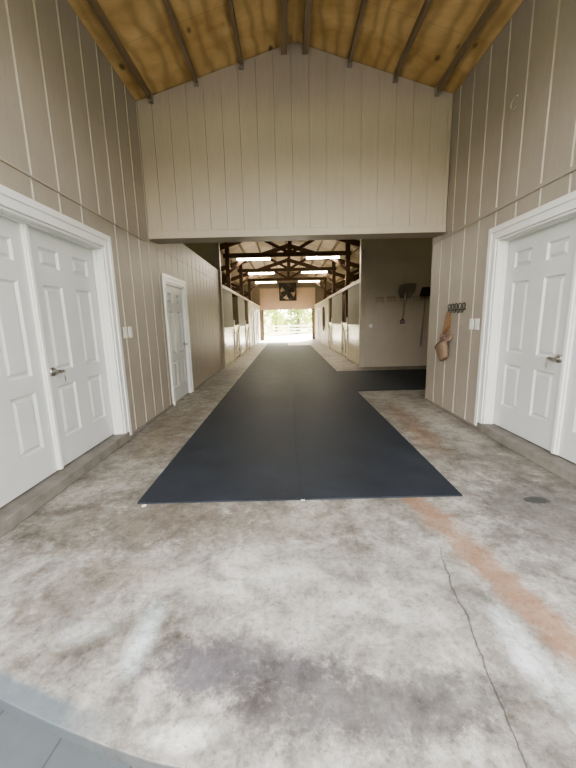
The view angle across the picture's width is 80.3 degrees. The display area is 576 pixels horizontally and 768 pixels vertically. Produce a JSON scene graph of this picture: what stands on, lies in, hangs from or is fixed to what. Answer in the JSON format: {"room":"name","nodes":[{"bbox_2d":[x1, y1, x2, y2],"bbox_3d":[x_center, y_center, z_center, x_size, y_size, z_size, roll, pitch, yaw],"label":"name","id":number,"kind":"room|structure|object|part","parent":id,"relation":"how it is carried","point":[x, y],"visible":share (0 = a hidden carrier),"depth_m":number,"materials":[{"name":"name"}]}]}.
{"room":"farm building","nodes":[
{"label":"farm building","id":0,"kind":"room"},
{"bbox_2d":[0,708,135,767],"bbox_3d":[0.102,3.661,-11.527,44.000,0.060,28.000,-1,10,0],"label":"floor","id":1,"kind":"structure","parent":0,"point":[23,744],"depth_m":1.21,"materials":[{"name":"grey concrete"}]},
{"bbox_2d":[0,0,223,433],"bbox_3d":[-2.147,-1.849,5.799,0.169,4.471,9.500,-1,10,0],"label":"wall","id":2,"kind":"structure","parent":0,"point":[69,121],"depth_m":3.75,"materials":[{"name":"beige"}]},
{"bbox_2d":[0,184,131,507],"bbox_3d":[-2.097,-0.307,2.962,0.199,2.365,2.370,-1,10,0],"label":"door","id":3,"kind":"structure","parent":2,"relation":"in","point":[55,307],"depth_m":3.09,"materials":[{"name":"white wood"}]},
{"bbox_3d":[-2.104,-0.116,3.129,0.077,0.083,0.134,-1,10,0],"label":"lever handle","id":4,"kind":"part","parent":3,"relation":"part of","materials":[{"name":"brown metal"}]},
{"bbox_2d":[0,158,148,243],"bbox_3d":[-2.059,-1.724,3.069,0.013,0.012,4.084,-1,10,0],"label":"trim","id":5,"kind":"structure","parent":2,"relation":"attached to","point":[1,159],"depth_m":3.11,"materials":[{"name":"beige"}]},
{"bbox_2d":[0,367,223,537],"bbox_3d":[-2.082,0.286,6.254,0.180,0.105,9.380,-1,10,0],"label":"baseboard","id":6,"kind":"structure","parent":2,"relation":"attached to","point":[20,508],"depth_m":2.99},
{"bbox_2d":[123,327,127,337],"bbox_3d":[-2.035,-0.645,4.278,0.012,0.140,0.096,-1,10,0],"label":"light switch","id":7,"kind":"object","parent":2,"relation":"attached to","point":[124,328],"visible":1,"depth_m":4.26,"materials":[{"name":"white plastic"}]},
{"bbox_2d":[128,327,132,337],"bbox_3d":[-2.036,-0.670,4.415,0.012,0.140,0.096,-1,10,0],"label":"light switch","id":8,"kind":"object","parent":2,"relation":"attached to","point":[129,328],"visible":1,"depth_m":4.40,"materials":[{"name":"white plastic"}]},
{"bbox_2d":[162,273,193,405],"bbox_3d":[-2.065,-0.829,6.410,0.127,2.240,1.270,-1,10,0],"label":"door","id":9,"kind":"structure","parent":2,"relation":"in","point":[175,296],"depth_m":6.45,"materials":[{"name":"white wood"}]},
{"bbox_2d":[215,243,225,367],"bbox_3d":[-2.092,-2.641,10.555,0.120,4.300,0.140,-1,10,0],"label":"trim","id":10,"kind":"structure","parent":2,"relation":"attached to","point":[217,245],"depth_m":10.49,"materials":[{"name":"beige wood"}]},
{"bbox_2d":[183,243,215,267],"bbox_3d":[-3.968,-2.670,10.528,3.620,4.453,0.120,-1,10,0],"label":"wall partition","id":11,"kind":"structure","parent":0,"point":[206,251],"depth_m":10.23,"materials":[{"name":"beige"}]},
{"bbox_2d":[247,302,260,347],"bbox_3d":[-2.120,-3.830,22.095,0.060,2.450,8.030,-1,10,0],"label":"wall","id":12,"kind":"structure","parent":0,"point":[249,305],"depth_m":20.88,"materials":[{"name":"beige wood"}]},
{"bbox_2d":[251,308,254,345],"bbox_3d":[-2.093,-3.375,20.262,0.127,2.220,1.300,-1,10,0],"label":"door","id":13,"kind":"structure","parent":12,"relation":"in","point":[252,309],"depth_m":20.64,"materials":[{"name":"grey wood"}]},
{"bbox_2d":[256,309,258,342],"bbox_3d":[-2.110,-3.929,23.262,0.127,2.220,1.400,-1,10,0],"label":"door","id":14,"kind":"structure","parent":12,"relation":"in","point":[257,324],"depth_m":23.70,"materials":[{"name":"grey wood"}]},
{"bbox_2d":[259,288,314,309],"bbox_3d":[-0.035,-6.409,25.802,4.180,1.520,0.088,-1,10,0],"label":"wall","id":15,"kind":"structure","parent":0,"point":[269,298],"depth_m":25.78,"materials":[{"name":"beige wood"}]},
{"bbox_2d":[259,287,314,288],"bbox_3d":[-0.059,-7.189,25.647,4.230,0.070,0.110,-1,10,0],"label":"trim","id":16,"kind":"structure","parent":15,"relation":"attached to","point":[297,287],"depth_m":25.59,"materials":[{"name":"brown wood"}]},
{"bbox_2d":[0,338,575,767],"bbox_3d":[0.155,-1.112,14.215,12.400,0.140,26.840,-1,10,0],"label":"floor","id":17,"kind":"structure","parent":0,"point":[412,632],"depth_m":1.67,"materials":[{"name":"concrete"}]},
{"bbox_2d":[137,415,300,503],"bbox_3d":[-0.562,0.717,3.973,1.316,0.012,2.499,-1,10,0],"label":"rubber mat","id":18,"kind":"object","parent":17,"relation":"on","point":[227,458],"visible":1,"depth_m":3.41,"materials":[{"name":"black rubber"}]},
{"bbox_2d":[225,247,231,289],"bbox_3d":[-2.205,-3.077,12.945,0.156,4.294,0.180,-1,10,0],"label":"timber post","id":19,"kind":"object","parent":17,"relation":"on","point":[227,260],"visible":0.22,"depth_m":12.63,"materials":[{"name":"brown wood"}]},
{"bbox_2d":[222,284,240,365],"bbox_3d":[-2.026,-2.128,12.505,0.142,2.580,3.510,-1,10,0],"label":"stall","id":20,"kind":"object","parent":17,"relation":"on","point":[232,331],"visible":0.91,"depth_m":11.99,"materials":[{"name":"paint"}]},
{"bbox_3d":[-2.066,-2.547,11.691,0.040,1.260,2.060,-1,10,0],"label":"panel","id":21,"kind":"part","parent":20,"relation":"part of","materials":[{"name":"beige wood"}]},
{"bbox_3d":[-2.040,-1.337,11.914,0.045,1.200,2.060,-1,10,0],"label":"panel","id":22,"kind":"part","parent":20,"relation":"part of","materials":[{"name":"paint"}]},
{"bbox_3d":[-2.076,-3.347,12.280,0.080,0.100,3.510,-1,10,0],"label":"rail","id":23,"kind":"part","parent":20,"relation":"part of","materials":[{"name":"white wood"}]},
{"bbox_3d":[-2.042,-1.660,12.947,0.090,1.500,0.090,-1,10,0],"label":"door post","id":24,"kind":"part","parent":20,"relation":"part of","materials":[{"name":"beige wood"}]},
{"bbox_3d":[-2.046,-1.715,13.629,0.065,1.240,1.250,-1,10,0],"label":"half door","id":25,"kind":"part","parent":20,"relation":"part of","materials":[{"name":"paint"}]},
{"bbox_3d":[-2.047,-1.838,14.298,0.090,1.360,0.090,-1,10,0],"label":"door post","id":26,"kind":"part","parent":20,"relation":"part of","materials":[{"name":"beige wood"}]},
{"bbox_2d":[239,265,243,296],"bbox_3d":[-2.226,-3.766,16.681,0.156,4.294,0.180,-1,10,0],"label":"timber post","id":27,"kind":"object","parent":17,"relation":"on","point":[240,266],"visible":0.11,"depth_m":16.38,"materials":[{"name":"brown wood"}]},
{"bbox_2d":[237,294,250,354],"bbox_3d":[-2.047,-2.806,16.178,0.142,2.580,3.940,-1,10,0],"label":"stall","id":28,"kind":"object","parent":17,"relation":"on","point":[244,328],"visible":0.94,"depth_m":15.60,"materials":[{"name":"paint"}]},
{"bbox_3d":[-2.086,-3.206,15.265,0.040,1.260,2.290,-1,10,0],"label":"panel","id":29,"kind":"part","parent":28,"relation":"part of","materials":[{"name":"beige wood"}]},
{"bbox_3d":[-2.060,-1.997,15.489,0.045,1.200,2.290,-1,10,0],"label":"panel","id":30,"kind":"part","parent":28,"relation":"part of","materials":[{"name":"paint"}]},
{"bbox_2d":[248,278,250,300],"bbox_3d":[-2.248,-4.455,20.418,0.156,4.294,0.180,-1,10,0],"label":"timber post","id":31,"kind":"object","parent":17,"relation":"on","point":[249,283],"visible":0.1,"depth_m":20.12,"materials":[{"name":"brown wood"}]},
{"bbox_2d":[208,385,293,416],"bbox_3d":[-0.576,0.264,6.431,1.316,0.012,2.499,-1,10,0],"label":"rubber mat","id":32,"kind":"object","parent":17,"relation":"on","point":[260,400],"visible":0.91,"depth_m":6.08,"materials":[{"name":"black rubber"}]},
{"bbox_2d":[233,369,290,385],"bbox_3d":[-0.590,-0.190,8.890,1.316,0.012,2.499,-1,10,0],"label":"rubber mat","id":33,"kind":"object","parent":17,"relation":"on","point":[281,376],"visible":0.91,"depth_m":8.64,"materials":[{"name":"black rubber"}]},
{"bbox_2d":[246,360,289,369],"bbox_3d":[-0.603,-0.643,11.348,1.316,0.012,2.499,-1,10,0],"label":"rubber mat","id":34,"kind":"object","parent":17,"relation":"on","point":[262,364],"visible":0.89,"depth_m":11.15,"materials":[{"name":"grey rubber"}]},
{"bbox_2d":[254,353,288,360],"bbox_3d":[-0.617,-1.096,13.807,1.316,0.012,2.499,-1,10,0],"label":"rubber mat","id":35,"kind":"object","parent":17,"relation":"on","point":[259,357],"visible":0.91,"depth_m":13.61,"materials":[{"name":"grey rubber"}]},
{"bbox_2d":[259,349,288,353],"bbox_3d":[-0.631,-1.550,16.265,1.316,0.012,2.499,-1,10,0],"label":"rubber mat","id":36,"kind":"object","parent":17,"relation":"on","point":[264,351],"visible":0.87,"depth_m":16.14,"materials":[{"name":"grey rubber"}]},
{"bbox_2d":[264,345,287,348],"bbox_3d":[-0.645,-2.003,18.724,1.316,0.012,2.499,-1,10,0],"label":"rubber mat","id":37,"kind":"object","parent":17,"relation":"on","point":[265,347],"visible":0.8,"depth_m":18.62,"materials":[{"name":"grey rubber"}]},
{"bbox_2d":[266,343,287,345],"bbox_3d":[-0.659,-2.457,21.182,1.316,0.012,2.499,-1,10,0],"label":"rubber mat","id":38,"kind":"object","parent":17,"relation":"on","point":[268,344],"visible":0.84,"depth_m":20.98,"materials":[{"name":"grey rubber"}]},
{"bbox_2d":[288,345,312,348],"bbox_3d":[0.663,-2.034,18.726,1.299,0.012,2.499,-1,10,0],"label":"rubber mat","id":39,"kind":"object","parent":17,"relation":"on","point":[289,346],"visible":0.89,"depth_m":18.77,"materials":[{"name":"grey rubber"}]},
{"bbox_2d":[288,348,317,352],"bbox_3d":[0.677,-1.581,16.267,1.299,0.012,2.499,-1,10,0],"label":"rubber mat","id":40,"kind":"object","parent":17,"relation":"on","point":[306,350],"visible":0.82,"depth_m":16.23,"materials":[{"name":"grey rubber"}]},
{"bbox_2d":[289,353,323,359],"bbox_3d":[0.691,-1.127,13.809,1.299,0.012,2.499,-1,10,0],"label":"rubber mat","id":41,"kind":"object","parent":17,"relation":"on","point":[292,356],"visible":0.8,"depth_m":13.65,"materials":[{"name":"grey rubber"}]},
{"bbox_2d":[289,359,332,368],"bbox_3d":[0.705,-0.674,11.350,1.299,0.012,2.499,-1,10,0],"label":"rubber mat","id":42,"kind":"object","parent":17,"relation":"on","point":[304,363],"visible":0.94,"depth_m":11.15,"materials":[{"name":"grey rubber"}]},
{"bbox_2d":[290,368,347,384],"bbox_3d":[0.719,-0.221,8.892,1.299,0.012,2.499,-1,10,0],"label":"rubber mat","id":43,"kind":"object","parent":17,"relation":"on","point":[323,375],"visible":0.88,"depth_m":8.63,"materials":[{"name":"black rubber"}]},
{"bbox_2d":[323,273,325,299],"bbox_3d":[2.211,-4.587,20.419,0.156,4.346,0.180,-1,10,0],"label":"timber post","id":44,"kind":"object","parent":17,"relation":"on","point":[324,281],"visible":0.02,"depth_m":20.18,"materials":[{"name":"brown wood"}]},
{"bbox_2d":[332,261,335,293],"bbox_3d":[2.232,-3.898,16.683,0.156,4.346,0.180,-1,10,0],"label":"timber post","id":45,"kind":"object","parent":17,"relation":"on","point":[333,262],"visible":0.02,"depth_m":16.36,"materials":[{"name":"brown wood"}]},
{"bbox_2d":[291,383,378,414],"bbox_3d":[0.733,0.233,6.433,1.299,0.012,2.499,-1,10,0],"label":"rubber mat","id":46,"kind":"object","parent":17,"relation":"on","point":[342,398],"visible":1,"depth_m":6.09,"materials":[{"name":"black rubber"}]},
{"bbox_2d":[328,290,342,353],"bbox_3d":[2.103,-2.796,15.594,0.142,2.580,4.340,-1,10,0],"label":"stall","id":47,"kind":"object","parent":17,"relation":"on","point":[334,327],"visible":0.95,"depth_m":15.03,"materials":[{"name":"paint"}]},
{"bbox_3d":[2.138,-2.468,17.174,0.065,1.240,1.150,-1,10,0],"label":"half door","id":48,"kind":"part","parent":47,"relation":"part of","materials":[{"name":"paint"}]},
{"bbox_3d":[2.137,-2.422,16.542,0.090,1.500,0.090,-1,10,0],"label":"door post","id":49,"kind":"part","parent":47,"relation":"part of","materials":[{"name":"beige wood"}]},
{"bbox_3d":[2.096,-4.015,15.369,0.080,0.100,4.340,-1,10,0],"label":"rail","id":50,"kind":"part","parent":47,"relation":"part of","materials":[{"name":"white wood"}]},
{"bbox_3d":[2.156,-2.015,15.051,0.045,1.200,2.990,-1,10,0],"label":"panel","id":51,"kind":"part","parent":47,"relation":"part of","materials":[{"name":"paint"}]},
{"bbox_3d":[2.125,-3.224,14.828,0.040,1.260,2.990,-1,10,0],"label":"panel","id":52,"kind":"part","parent":47,"relation":"part of","materials":[{"name":"beige wood"}]},
{"bbox_2d":[345,243,349,356],"bbox_3d":[2.253,-3.208,12.945,0.156,4.346,0.180,-1,10,0],"label":"timber post","id":53,"kind":"object","parent":17,"relation":"on","point":[347,246],"visible":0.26,"depth_m":12.74,"materials":[{"name":"brown wood"}]},
{"bbox_2d":[341,279,359,364],"bbox_3d":[2.125,-2.100,11.822,0.142,2.580,3.310,-1,10,0],"label":"stall","id":54,"kind":"object","parent":17,"relation":"on","point":[349,330],"visible":0.83,"depth_m":11.41,"materials":[{"name":"paint"}]},
{"bbox_3d":[2.156,-1.793,13.516,0.090,1.360,0.090,-1,10,0],"label":"door post","id":55,"kind":"part","parent":54,"relation":"part of","materials":[{"name":"beige wood"}]},
{"bbox_3d":[2.162,-1.683,12.921,0.065,1.240,1.100,-1,10,0],"label":"half door","id":56,"kind":"part","parent":54,"relation":"part of","materials":[{"name":"paint"}]},
{"bbox_3d":[2.161,-1.642,12.314,0.090,1.500,0.090,-1,10,0],"label":"door post","id":57,"kind":"part","parent":54,"relation":"part of","materials":[{"name":"beige wood"}]},
{"bbox_3d":[2.117,-3.320,11.597,0.080,0.100,3.310,-1,10,0],"label":"rail","id":58,"kind":"part","parent":54,"relation":"part of","materials":[{"name":"white wood"}]},
{"bbox_3d":[2.177,-1.324,11.305,0.045,1.200,2.010,-1,10,0],"label":"panel","id":59,"kind":"part","parent":54,"relation":"part of","materials":[{"name":"paint"}]},
{"bbox_3d":[2.146,-2.533,11.081,0.040,1.260,2.010,-1,10,0],"label":"panel","id":60,"kind":"part","parent":54,"relation":"part of","materials":[{"name":"beige wood"}]},
{"bbox_2d":[294,413,461,499],"bbox_3d":[0.747,0.686,3.975,1.299,0.012,2.499,-1,10,0],"label":"rubber mat","id":61,"kind":"object","parent":17,"relation":"on","point":[351,455],"visible":1,"depth_m":3.41,"materials":[{"name":"black rubber"}]},
{"bbox_2d":[337,370,425,390],"bbox_3d":[2.122,-0.125,8.195,1.494,0.012,2.700,-1,10,0],"label":"rubber mat","id":62,"kind":"object","parent":17,"relation":"on","point":[369,380],"visible":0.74,"depth_m":7.85,"materials":[{"name":"black rubber"}]},
{"bbox_2d":[392,369,425,385],"bbox_3d":[3.622,-0.160,8.197,1.494,0.012,2.700,-1,10,0],"label":"rubber mat","id":63,"kind":"object","parent":17,"relation":"on","point":[417,375],"visible":0.13,"depth_m":8.66,"materials":[{"name":"black rubber"}]},
{"bbox_2d":[232,271,344,339],"bbox_3d":[0.025,-5.978,26.023,12.100,5.148,0.150,-1,10,0],"label":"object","id":64,"kind":"structure","parent":0,"point":[255,293],"depth_m":25.78,"materials":[{"name":"brown wood"}]},
{"bbox_2d":[262,310,263,339],"bbox_3d":[-1.891,-4.508,26.207,0.080,2.280,0.040,-1,10,0],"label":"trim","id":65,"kind":"structure","parent":64,"relation":"attached to","point":[262,310],"depth_m":26.17,"materials":[{"name":"wood"}]},
{"bbox_2d":[312,309,312,338],"bbox_3d":[1.888,-4.598,26.212,0.080,2.280,0.040,-1,10,0],"label":"trim","id":66,"kind":"structure","parent":64,"relation":"attached to","point":[312,309],"depth_m":26.19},
{"bbox_2d":[137,42,452,230],"bbox_3d":[0.110,-3.503,4.998,4.408,2.388,0.300,-1,10,0],"label":"wall header","id":67,"kind":"structure","parent":0,"point":[294,139],"depth_m":4.87,"materials":[{"name":"beige"}]},
{"bbox_2d":[149,225,445,243],"bbox_3d":[0.139,-2.288,5.230,4.408,0.105,0.345,-1,10,0],"label":"trim","id":68,"kind":"structure","parent":67,"relation":"attached to","point":[407,231],"depth_m":5.07,"materials":[{"name":"beige"}]},
{"bbox_2d":[67,0,522,286],"bbox_3d":[0.058,-5.271,13.265,13.000,2.033,26.400,-1,10,0],"label":"ceiling","id":69,"kind":"structure","parent":0,"point":[154,47],"depth_m":4.12,"materials":[{"name":"brown wood"}]},
{"bbox_2d":[279,271,296,300],"bbox_3d":[-0.025,-7.249,25.252,1.280,2.110,0.255,-1,10,0],"label":"fan","id":70,"kind":"object","parent":69,"relation":"hanging from","point":[288,291],"visible":0.93,"depth_m":25.30,"materials":[{"name":"black metal"}]},
{"bbox_3d":[-0.299,-6.663,25.358,0.513,0.497,0.097,-1,10,0],"label":"blade","id":71,"kind":"part","parent":70,"relation":"part of","materials":[{"name":"metal"}]},
{"bbox_3d":[-0.192,-7.123,25.288,0.501,0.513,0.062,0,11,9],"label":"blade","id":72,"kind":"part","parent":70,"relation":"part of","materials":[{"name":"metal"}]},
{"bbox_3d":[0.269,-7.019,25.295,0.513,0.497,0.097,-1,10,0],"label":"blade","id":73,"kind":"part","parent":70,"relation":"part of","materials":[{"name":"metal"}]},
{"bbox_2d":[220,239,359,281],"bbox_3d":[0.068,-4.867,12.512,11.758,2.126,0.112,-1,10,0],"label":"roof truss","id":74,"kind":"object","parent":69,"relation":"attached to","point":[286,253],"visible":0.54,"depth_m":12.49,"materials":[{"name":"brown wood"}]},
{"bbox_2d":[237,257,270,260],"bbox_3d":[-1.256,-4.595,12.538,1.230,0.102,0.140,-1,10,0],"label":"fluorescent light","id":75,"kind":"object","parent":74,"relation":"attached to","point":[238,258],"visible":1,"depth_m":12.48,"materials":[{"name":"beige plastic"}]},
{"bbox_2d":[237,258,269,259],"bbox_3d":[-1.255,-4.581,12.540,1.200,0.045,0.130,-1,10,0],"label":"diffuser","id":76,"kind":"object","parent":75,"relation":"attached to","point":[237,258],"depth_m":12.48,"materials":[{"name":"beige plastic"}]},
{"bbox_3d":[0.058,-5.313,12.413,0.140,1.180,0.070,-1,10,0],"label":"king post","id":77,"kind":"part","parent":74,"relation":"part of","materials":[{"name":"brown wood"}]},
{"bbox_2d":[306,255,339,258],"bbox_3d":[1.274,-4.655,12.541,1.230,0.102,0.140,-1,10,0],"label":"fluorescent light","id":78,"kind":"object","parent":74,"relation":"attached to","point":[321,256],"visible":1,"depth_m":12.48,"materials":[{"name":"beige plastic"}]},
{"bbox_2d":[222,258,357,296],"bbox_3d":[0.026,-6.245,19.985,11.758,2.126,0.112,-1,10,0],"label":"roof truss","id":79,"kind":"object","parent":69,"relation":"attached to","point":[288,277],"visible":0.59,"depth_m":19.95,"materials":[{"name":"brown wood"}]},
{"bbox_2d":[255,281,275,282],"bbox_3d":[-1.298,-5.973,20.012,1.230,0.102,0.140,-1,10,0],"label":"fluorescent light","id":80,"kind":"object","parent":79,"relation":"attached to","point":[255,281],"visible":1,"depth_m":19.94,"materials":[{"name":"beige plastic"}]},
{"bbox_2d":[298,280,319,281],"bbox_3d":[1.231,-6.033,20.015,1.230,0.102,0.140,-1,10,0],"label":"fluorescent light","id":81,"kind":"object","parent":79,"relation":"attached to","point":[298,280],"visible":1,"depth_m":19.95,"materials":[{"name":"beige plastic"}]},
{"bbox_2d":[221,244,359,290],"bbox_3d":[0.047,-5.556,16.248,11.758,2.126,0.112,-1,10,0],"label":"roof truss","id":82,"kind":"object","parent":69,"relation":"attached to","point":[288,267],"visible":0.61,"depth_m":16.22,"materials":[{"name":"brown wood"}]},
{"bbox_2d":[248,272,273,274],"bbox_3d":[-1.277,-5.284,16.275,1.230,0.102,0.140,-1,10,0],"label":"fluorescent light","id":83,"kind":"object","parent":82,"relation":"attached to","point":[248,272],"visible":1,"depth_m":16.21,"materials":[{"name":"beige plastic"}]},
{"bbox_3d":[0.037,-6.003,16.150,0.140,1.180,0.070,-1,10,0],"label":"king post","id":84,"kind":"part","parent":82,"relation":"part of","materials":[{"name":"brown wood"}]},
{"bbox_2d":[301,270,326,273],"bbox_3d":[1.253,-5.344,16.278,1.230,0.102,0.140,-1,10,0],"label":"fluorescent light","id":85,"kind":"object","parent":82,"relation":"attached to","point":[318,271],"visible":1,"depth_m":16.22,"materials":[{"name":"beige plastic"}]},
{"bbox_2d":[302,271,326,272],"bbox_3d":[1.253,-5.331,16.280,1.200,0.045,0.130,-1,10,0],"label":"diffuser","id":86,"kind":"object","parent":85,"relation":"attached to","point":[302,271],"depth_m":16.22,"materials":[{"name":"beige plastic"}]},
{"bbox_2d":[315,300,329,346],"bbox_3d":[2.110,-3.894,21.904,0.060,2.450,8.430,-1,10,0],"label":"wall","id":87,"kind":"structure","parent":0,"point":[323,334],"depth_m":20.28,"materials":[{"name":"beige wood"}]},
{"bbox_2d":[318,308,319,340],"bbox_3d":[2.095,-3.920,22.677,0.127,2.220,1.400,-1,10,0],"label":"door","id":88,"kind":"structure","parent":87,"relation":"in","point":[318,308],"depth_m":23.08,"materials":[{"name":"grey wood"}]},
{"bbox_2d":[314,297,329,305],"bbox_3d":[2.065,-5.157,21.671,0.090,0.120,8.430,-1,10,0],"label":"trim","id":89,"kind":"structure","parent":87,"relation":"on","point":[326,299],"depth_m":20.17,"materials":[{"name":"white wood"}]},
{"bbox_2d":[322,307,324,330],"bbox_3d":[2.027,-3.741,19.568,0.081,1.370,0.567,-1,10,0],"label":"bundle","id":90,"kind":"object","parent":87,"relation":"hanging from","point":[323,312],"visible":1,"depth_m":19.37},
{"bbox_2d":[364,238,432,366],"bbox_3d":[4.122,-2.780,9.944,3.800,4.508,0.120,-1,10,0],"label":"wall","id":91,"kind":"structure","parent":0,"point":[390,263],"depth_m":9.96,"materials":[{"name":"beige paint"}]},
{"bbox_2d":[358,239,365,366],"bbox_3d":[2.166,-2.434,9.991,0.128,3.900,0.170,-1,10,0],"label":"trim","id":92,"kind":"structure","parent":91,"relation":"attached to","point":[362,241],"depth_m":9.93,"materials":[{"name":"beige wood"}]},
{"bbox_3d":[4.000,-2.481,9.882,0.260,0.163,0.107,-1,10,0],"label":"hanger","id":93,"kind":"object","parent":91,"relation":"attached to","visible":0},
{"bbox_2d":[420,287,430,345],"bbox_3d":[4.018,-1.940,9.895,0.465,1.679,0.116,-1,10,0],"label":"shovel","id":94,"kind":"object","parent":93,"relation":"hanging from","point":[425,291],"visible":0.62,"depth_m":9.75,"materials":[{"name":"black metal"}]},
{"bbox_3d":[3.948,-1.884,9.913,0.164,1.565,0.048,-1,10,4],"label":"handle","id":95,"kind":"part","parent":94,"relation":"part of","materials":[{"name":"brown wood"}]},
{"bbox_3d":[3.350,-2.456,9.883,0.260,0.163,0.107,-1,10,0],"label":"hanger","id":96,"kind":"object","parent":91,"relation":"attached to","visible":0},
{"bbox_2d":[398,283,415,323],"bbox_3d":[3.416,-2.320,9.851,0.525,1.128,0.071,-1,10,0],"label":"shovel","id":97,"kind":"object","parent":96,"relation":"hanging from","point":[405,291],"visible":1,"depth_m":9.80,"materials":[{"name":"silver metal"}]},
{"bbox_3d":[3.408,-2.671,9.787,0.525,0.413,0.070,-1,10,0],"label":"blade","id":98,"kind":"part","parent":97,"relation":"part of","materials":[{"name":"black metal"}]},
{"bbox_2d":[425,0,575,424],"bbox_3d":[2.458,-1.502,3.332,0.166,4.471,4.670,-1,10,0],"label":"wall","id":99,"kind":"structure","parent":0,"point":[498,154],"depth_m":3.86,"materials":[{"name":"beige"}]},
{"bbox_2d":[446,302,465,312],"bbox_3d":[2.363,-1.076,4.833,0.045,0.138,0.510,-1,10,0],"label":"hook rack","id":100,"kind":"object","parent":99,"relation":"attached to","point":[464,308],"visible":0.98,"depth_m":4.83,"materials":[{"name":"black metal"}]},
{"bbox_2d":[435,312,451,360],"bbox_3d":[2.322,-0.703,5.133,0.152,0.725,0.368,-1,10,0],"label":"grazing muzzle","id":101,"kind":"object","parent":100,"relation":"hanging from","point":[441,348],"visible":1,"depth_m":5.05,"materials":[{"name":"brown leather"}]},
{"bbox_2d":[435,340,447,360],"bbox_3d":[2.327,-0.510,5.169,0.152,0.332,0.344,-1,10,0],"label":"basket","id":102,"kind":"object","parent":101,"relation":"on","point":[441,348],"depth_m":5.07,"materials":[{"name":"brown wicker"}]},
{"bbox_2d":[469,319,473,329],"bbox_3d":[2.390,-0.781,4.450,0.012,0.140,0.096,-1,10,0],"label":"light switch","id":103,"kind":"object","parent":99,"relation":"attached to","point":[471,324],"visible":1,"depth_m":4.44,"materials":[{"name":"white plastic"}]},
{"bbox_2d":[474,319,479,329],"bbox_3d":[2.391,-0.757,4.323,0.012,0.140,0.096,-1,10,0],"label":"light switch","id":104,"kind":"object","parent":99,"relation":"attached to","point":[477,321],"visible":1,"depth_m":4.31,"materials":[{"name":"white plastic"}]},
{"bbox_2d":[424,398,575,485],"bbox_3d":[2.491,0.644,3.728,0.180,0.105,4.670,-1,10,0],"label":"baseboard","id":105,"kind":"structure","parent":99,"relation":"attached to","point":[563,468],"depth_m":3.44,"materials":[{"name":"grey concrete"}]},
{"bbox_2d":[432,165,575,243],"bbox_3d":[2.366,-1.869,3.263,0.012,0.040,4.670,-1,10,0],"label":"trim","id":106,"kind":"structure","parent":99,"relation":"attached to","point":[569,170],"depth_m":3.54,"materials":[{"name":"beige"}]},
{"bbox_2d":[510,95,517,111],"bbox_3d":[2.324,-2.880,3.513,0.014,0.136,0.107,-1,10,0],"label":"ring","id":107,"kind":"object","parent":99,"relation":"attached to","point":[516,95],"visible":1,"depth_m":3.52,"materials":[{"name":"grey metal"}]},
{"bbox_2d":[474,190,575,463],"bbox_3d":[2.472,-0.425,3.022,0.199,2.365,2.380,-1,10,0],"label":"door","id":108,"kind":"structure","parent":99,"relation":"in","point":[532,318],"depth_m":3.50,"materials":[{"name":"white wood"}]},
{"bbox_3d":[2.487,-0.238,3.204,0.077,0.083,0.134,-1,10,0],"label":"lever handle","id":109,"kind":"part","parent":108,"relation":"part of","materials":[{"name":"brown metal"}]},
{"label":"outside","id":110,"kind":"structure","parent":0,"visible":0},
{"bbox_2d":[264,327,311,334],"bbox_3d":[-0.043,-1.015,15.066,120.000,0.370,150.000,-1,10,0],"label":"ground","id":111,"kind":"structure","parent":110,"point":[273,327],"depth_m":43.06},
{"bbox_2d":[264,310,289,331],"bbox_3d":[-2.106,-11.697,51.436,6.158,7.701,7.604,-1,10,0],"label":"tree","id":112,"kind":"object","parent":111,"relation":"on","point":[278,317],"visible":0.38,"depth_m":50.37,"materials":[{"name":"green plant"}]},
{"bbox_2d":[282,309,311,330],"bbox_3d":[1.312,-9.933,41.845,4.165,7.552,5.904,6,13,36],"label":"tree","id":113,"kind":"object","parent":111,"relation":"on","point":[299,312],"visible":0.29,"depth_m":41.75,"materials":[{"name":"green plant"}]},
{"bbox_2d":[300,309,311,324],"bbox_3d":[4.896,-11.502,50.979,7.039,7.104,6.819,8,14,41],"label":"tree","id":114,"kind":"object","parent":111,"relation":"on","point":[310,314],"visible":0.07,"depth_m":49.99,"materials":[{"name":"green plant"}]},
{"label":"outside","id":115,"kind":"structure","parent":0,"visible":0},
{"bbox_2d":[264,334,311,339],"bbox_3d":[-0.143,-4.304,31.796,28.000,0.170,8.900,-1,10,0],"label":"yard","id":116,"kind":"structure","parent":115,"point":[306,336],"depth_m":31.50,"materials":[{"name":"white"}]},
{"bbox_2d":[264,324,311,336],"bbox_3d":[-0.153,-4.788,30.863,26.000,1.180,0.160,-1,10,0],"label":"fence","id":117,"kind":"object","parent":116,"relation":"on","point":[288,325],"visible":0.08,"depth_m":30.75,"materials":[{"name":"white wood"}]},
{"bbox_3d":[-0.163,-5.219,30.723,26.000,0.140,0.040,-1,10,0],"label":"rail","id":118,"kind":"part","parent":117,"relation":"part of","materials":[{"name":"white wood"}]},
{"bbox_3d":[-0.157,-4.944,30.773,26.000,0.140,0.040,-1,10,0],"label":"rail","id":119,"kind":"part","parent":117,"relation":"part of","materials":[{"name":"white wood"}]},
{"bbox_3d":[-0.150,-4.669,30.824,26.000,0.140,0.040,-1,10,0],"label":"rail","id":120,"kind":"part","parent":117,"relation":"part of","materials":[{"name":"white wood"}]}
]}

